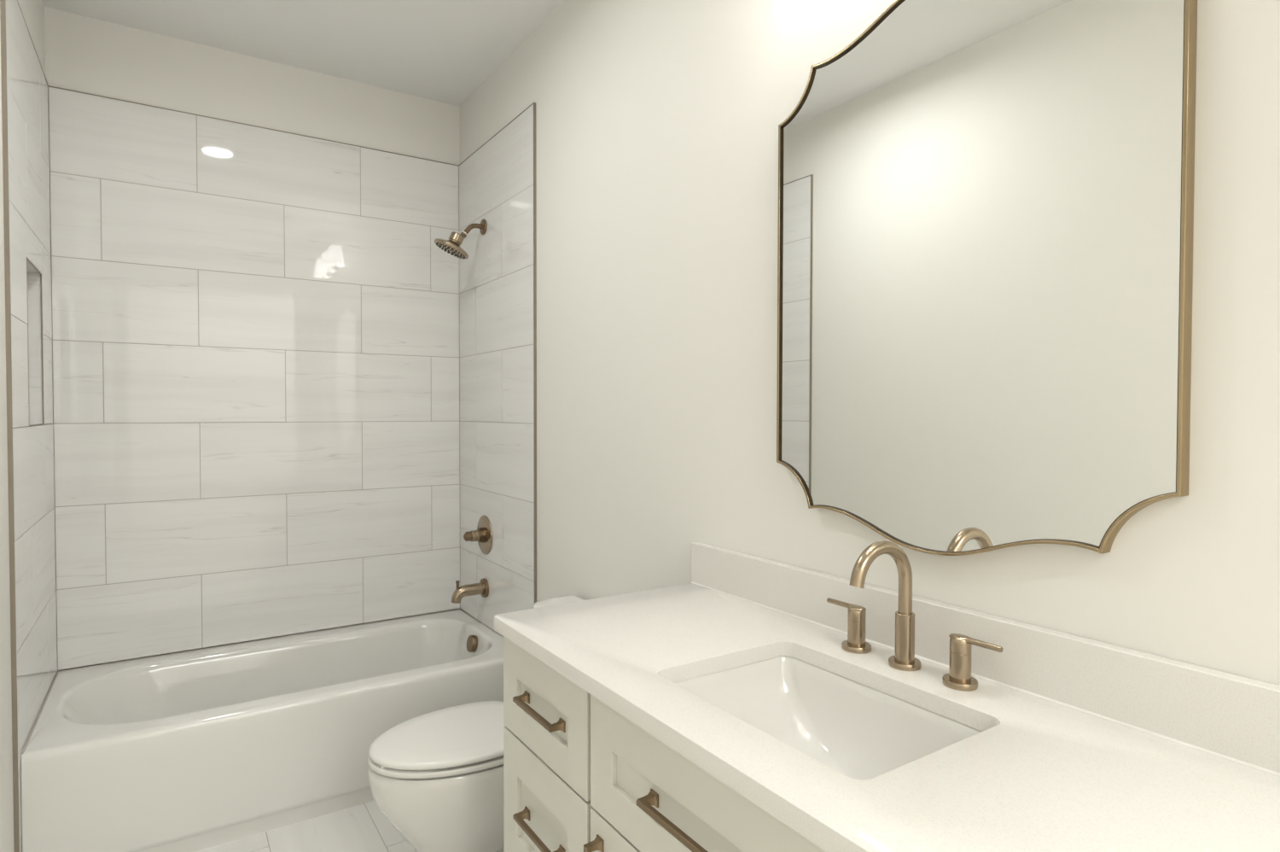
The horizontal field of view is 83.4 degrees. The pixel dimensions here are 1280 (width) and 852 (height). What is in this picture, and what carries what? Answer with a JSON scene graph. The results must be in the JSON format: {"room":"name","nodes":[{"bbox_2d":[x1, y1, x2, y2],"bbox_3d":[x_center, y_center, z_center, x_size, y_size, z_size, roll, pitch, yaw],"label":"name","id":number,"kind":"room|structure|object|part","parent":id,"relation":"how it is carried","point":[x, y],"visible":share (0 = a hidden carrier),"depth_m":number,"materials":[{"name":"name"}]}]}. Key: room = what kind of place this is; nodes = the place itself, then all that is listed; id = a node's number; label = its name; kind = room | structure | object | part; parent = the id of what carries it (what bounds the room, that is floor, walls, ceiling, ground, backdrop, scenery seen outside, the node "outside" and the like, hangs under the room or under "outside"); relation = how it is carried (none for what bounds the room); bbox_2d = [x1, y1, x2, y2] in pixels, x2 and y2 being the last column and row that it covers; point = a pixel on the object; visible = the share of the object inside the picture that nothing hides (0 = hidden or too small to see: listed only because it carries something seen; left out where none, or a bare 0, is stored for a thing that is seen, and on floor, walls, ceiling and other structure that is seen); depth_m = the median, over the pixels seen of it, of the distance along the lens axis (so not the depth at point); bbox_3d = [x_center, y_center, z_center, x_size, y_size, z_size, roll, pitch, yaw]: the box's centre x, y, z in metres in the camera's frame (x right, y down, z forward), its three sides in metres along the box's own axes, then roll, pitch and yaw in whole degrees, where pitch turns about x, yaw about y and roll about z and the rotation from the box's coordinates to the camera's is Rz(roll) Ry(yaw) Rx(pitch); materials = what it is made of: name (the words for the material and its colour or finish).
{"room":"bathroom","nodes":[
{"label":"bathroom","id":0,"kind":"room"},
{"bbox_2d":[0,0,57,851],"bbox_3d":[-1.123,-0.066,0.955,0.131,2.842,3.960,-1,1,-33],"label":"wall","id":1,"kind":"structure","parent":0,"point":[28,634],"depth_m":2.09,"materials":[{"name":"white tile"}]},
{"bbox_3d":[-1.932,-0.257,2.295,0.004,0.508,0.313,-1,1,-33],"label":"niche trim","id":2,"kind":"part","parent":1,"relation":"part of","materials":[{"name":"white tile"}]},
{"bbox_2d":[44,6,459,669],"bbox_3d":[-1.549,-0.111,3.110,1.792,2.842,0.131,-1,1,-33],"label":"wall","id":3,"kind":"structure","parent":0,"point":[255,299],"depth_m":2.96,"materials":[{"name":"white tile"}]},
{"bbox_3d":[-1.514,-1.244,3.037,1.532,0.003,0.011,-1,1,-33],"label":"edge trim","id":4,"kind":"part","parent":3,"relation":"part of","materials":[{"name":"silver metal"}]},
{"bbox_2d":[41,0,562,106],"bbox_3d":[-0.427,-1.555,1.381,1.792,0.120,4.200,-1,1,-33],"label":"ceiling","id":5,"kind":"structure","parent":0,"point":[439,50],"depth_m":2.77,"materials":[{"name":"white paint"}]},
{"bbox_2d":[196,800,413,851],"bbox_3d":[-0.432,1.404,1.442,1.792,0.140,4.200,-1,1,-33],"label":"floor","id":6,"kind":"structure","parent":0,"point":[363,827],"depth_m":2.30,"materials":[{"name":"beige tile"}]},
{"bbox_2d":[20,608,503,851],"bbox_3d":[-1.292,1.099,2.743,1.531,0.413,0.810,-1,1,-33],"label":"bathtub","id":7,"kind":"object","parent":6,"relation":"on","point":[195,749],"visible":0.84,"depth_m":2.39,"materials":[{"name":"white ceramic"}]},
{"bbox_3d":[-0.729,0.945,3.123,0.038,0.073,0.072,-1,1,-33],"label":"overflow plate","id":8,"kind":"part","parent":7,"relation":"part of","materials":[{"name":"brown metal"}]},
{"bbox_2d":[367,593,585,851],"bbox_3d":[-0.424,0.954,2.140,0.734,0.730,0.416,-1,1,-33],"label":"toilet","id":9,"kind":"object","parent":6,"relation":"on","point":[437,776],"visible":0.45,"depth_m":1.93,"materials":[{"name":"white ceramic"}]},
{"bbox_3d":[-0.527,0.911,2.072,0.488,0.016,0.368,-1,1,-33],"label":"seat","id":10,"kind":"part","parent":9,"relation":"part of","materials":[{"name":"white plastic"}]},
{"bbox_3d":[-0.529,0.886,2.070,0.478,0.022,0.364,-1,1,-33],"label":"lid","id":11,"kind":"part","parent":9,"relation":"part of","materials":[{"name":"white plastic"}]},
{"bbox_3d":[-0.196,0.603,2.283,0.188,0.032,0.416,-1,1,-33],"label":"tank lid","id":12,"kind":"part","parent":9,"relation":"part of","materials":[{"name":"white ceramic"}]},
{"bbox_2d":[503,635,826,851],"bbox_3d":[0.299,0.903,1.186,0.601,0.876,1.394,-1,1,-33],"label":"vanity cabinet","id":13,"kind":"object","parent":6,"relation":"on","point":[579,775],"visible":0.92,"depth_m":1.25,"materials":[{"name":"white paint"}]},
{"bbox_3d":[-0.207,0.826,1.453,0.032,0.021,0.183,-1,1,-33],"label":"handle","id":14,"kind":"part","parent":13,"relation":"part of","materials":[{"name":"brown metal"}]},
{"bbox_3d":[-0.207,0.577,1.448,0.032,0.021,0.183,-1,1,-33],"label":"handle","id":15,"kind":"part","parent":13,"relation":"part of","materials":[{"name":"brown metal"}]},
{"bbox_3d":[-0.193,0.571,1.457,0.020,0.206,0.383,-1,1,-33],"label":"drawer","id":16,"kind":"part","parent":13,"relation":"part of","materials":[{"name":"white paint"}]},
{"bbox_3d":[-0.193,0.826,1.462,0.020,0.295,0.383,-1,1,-33],"label":"drawer","id":17,"kind":"part","parent":13,"relation":"part of","materials":[{"name":"white paint"}]},
{"bbox_3d":[-0.082,0.809,1.246,0.032,0.183,0.021,-1,1,-33],"label":"handle","id":18,"kind":"part","parent":13,"relation":"part of","materials":[{"name":"brown metal"}]},
{"bbox_3d":[0.084,0.960,1.045,0.020,0.546,0.597,-1,1,-33],"label":"door","id":19,"kind":"part","parent":13,"relation":"part of","materials":[{"name":"white paint"}]},
{"bbox_3d":[0.070,0.586,1.028,0.032,0.021,0.238,-1,1,-33],"label":"handle","id":20,"kind":"part","parent":13,"relation":"part of","materials":[{"name":"brown metal"}]},
{"bbox_3d":[0.084,0.580,1.037,0.020,0.206,0.597,-1,1,-33],"label":"drawer","id":21,"kind":"part","parent":13,"relation":"part of","materials":[{"name":"white paint"}]},
{"bbox_2d":[494,582,1279,851],"bbox_3d":[0.306,0.449,1.180,0.588,0.030,1.428,-1,1,-33],"label":"countertop","id":22,"kind":"structure","parent":13,"relation":"on","point":[1039,774],"depth_m":0.95,"materials":[{"name":"white stone"}]},
{"bbox_2d":[674,655,981,779],"bbox_3d":[0.283,0.547,1.167,0.372,0.165,0.498,-1,1,-33],"label":"sink","id":23,"kind":"object","parent":22,"relation":"in","point":[858,730],"visible":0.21,"depth_m":1.32,"materials":[{"name":"white ceramic"}]},
{"bbox_2d":[826,540,1003,691],"bbox_3d":[0.429,0.317,1.261,0.171,0.232,0.359,-1,1,-33],"label":"faucet","id":24,"kind":"object","parent":22,"relation":"on","point":[959,677],"visible":1,"depth_m":1.28,"materials":[{"name":"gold metal"}]},
{"bbox_3d":[0.403,0.350,1.407,0.029,0.010,0.088,-1,1,-33],"label":"lever","id":25,"kind":"part","parent":24,"relation":"part of","materials":[{"name":"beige metal"}]},
{"bbox_3d":[0.417,0.384,1.385,0.034,0.074,0.034,-1,1,-33],"label":"handle","id":26,"kind":"part","parent":24,"relation":"part of","materials":[{"name":"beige metal"}]},
{"bbox_3d":[0.423,0.272,1.256,0.155,0.143,0.024,-1,1,-33],"label":"spout","id":27,"kind":"part","parent":24,"relation":"part of","materials":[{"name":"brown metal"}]},
{"bbox_3d":[0.537,0.388,1.204,0.034,0.074,0.034,-1,1,-33],"label":"handle","id":28,"kind":"part","parent":24,"relation":"part of","materials":[{"name":"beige metal"}]},
{"bbox_3d":[0.552,0.355,1.180,0.029,0.010,0.088,-1,1,-33],"label":"lever","id":29,"kind":"part","parent":24,"relation":"part of","materials":[{"name":"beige metal"}]},
{"bbox_2d":[458,0,1279,685],"bbox_3d":[0.264,-0.083,1.868,0.131,2.842,3.960,-1,1,-33],"label":"wall","id":30,"kind":"structure","parent":0,"point":[618,293],"depth_m":1.90,"materials":[{"name":"white paint"}]},
{"bbox_2d":[434,218,487,259],"bbox_3d":[-0.784,-0.822,3.128,0.222,0.188,0.156,-1,1,-33],"label":"shower","id":31,"kind":"object","parent":30,"relation":"attached to","point":[451,246],"visible":1,"depth_m":3.10,"materials":[{"name":"brown metal"}]},
{"bbox_3d":[-0.736,-0.864,3.159,0.089,0.058,0.021,-1,1,-33],"label":"arm","id":32,"kind":"part","parent":31,"relation":"part of","materials":[{"name":"brown metal"}]},
{"bbox_2d":[451,577,488,603],"bbox_3d":[-0.757,0.725,3.174,0.157,0.096,0.084,-1,1,-33],"label":"tub spout","id":33,"kind":"object","parent":30,"relation":"attached to","point":[482,588],"visible":1,"depth_m":3.16,"materials":[{"name":"brown metal"}]},
{"bbox_3d":[-0.798,0.696,3.146,0.016,0.038,0.016,-1,1,-33],"label":"diverter knob","id":34,"kind":"part","parent":33,"relation":"part of","materials":[{"name":"brown metal"}]},
{"bbox_2d":[463,515,492,553],"bbox_3d":[-0.733,0.487,3.184,0.100,0.174,0.174,-1,1,-33],"label":"shower valve","id":35,"kind":"object","parent":30,"relation":"attached to","point":[483,534],"visible":1,"depth_m":3.17,"materials":[{"name":"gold metal"}]},
{"bbox_3d":[-0.734,0.487,3.184,0.034,0.049,0.049,-1,1,-33],"label":"knob","id":36,"kind":"part","parent":35,"relation":"part of","materials":[{"name":"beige metal"}]},
{"bbox_3d":[-0.637,0.029,3.129,0.011,2.548,0.847,-1,1,-33],"label":"edge trim","id":37,"kind":"part","parent":30,"relation":"part of","materials":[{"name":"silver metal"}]},
{"bbox_2d":[690,541,1279,775],"bbox_3d":[0.539,0.378,1.332,0.029,0.106,1.428,-1,1,-33],"label":"backsplash","id":38,"kind":"structure","parent":30,"relation":"attached to","point":[1236,718],"depth_m":1.13,"materials":[{"name":"white stone"}]},
{"bbox_2d":[776,0,1197,555],"bbox_3d":[0.541,-0.293,1.319,0.026,1.056,0.788,-1,1,-33],"label":"mirror","id":39,"kind":"object","parent":30,"relation":"attached to","point":[986,229],"visible":1,"depth_m":1.22,"materials":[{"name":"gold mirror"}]}
]}

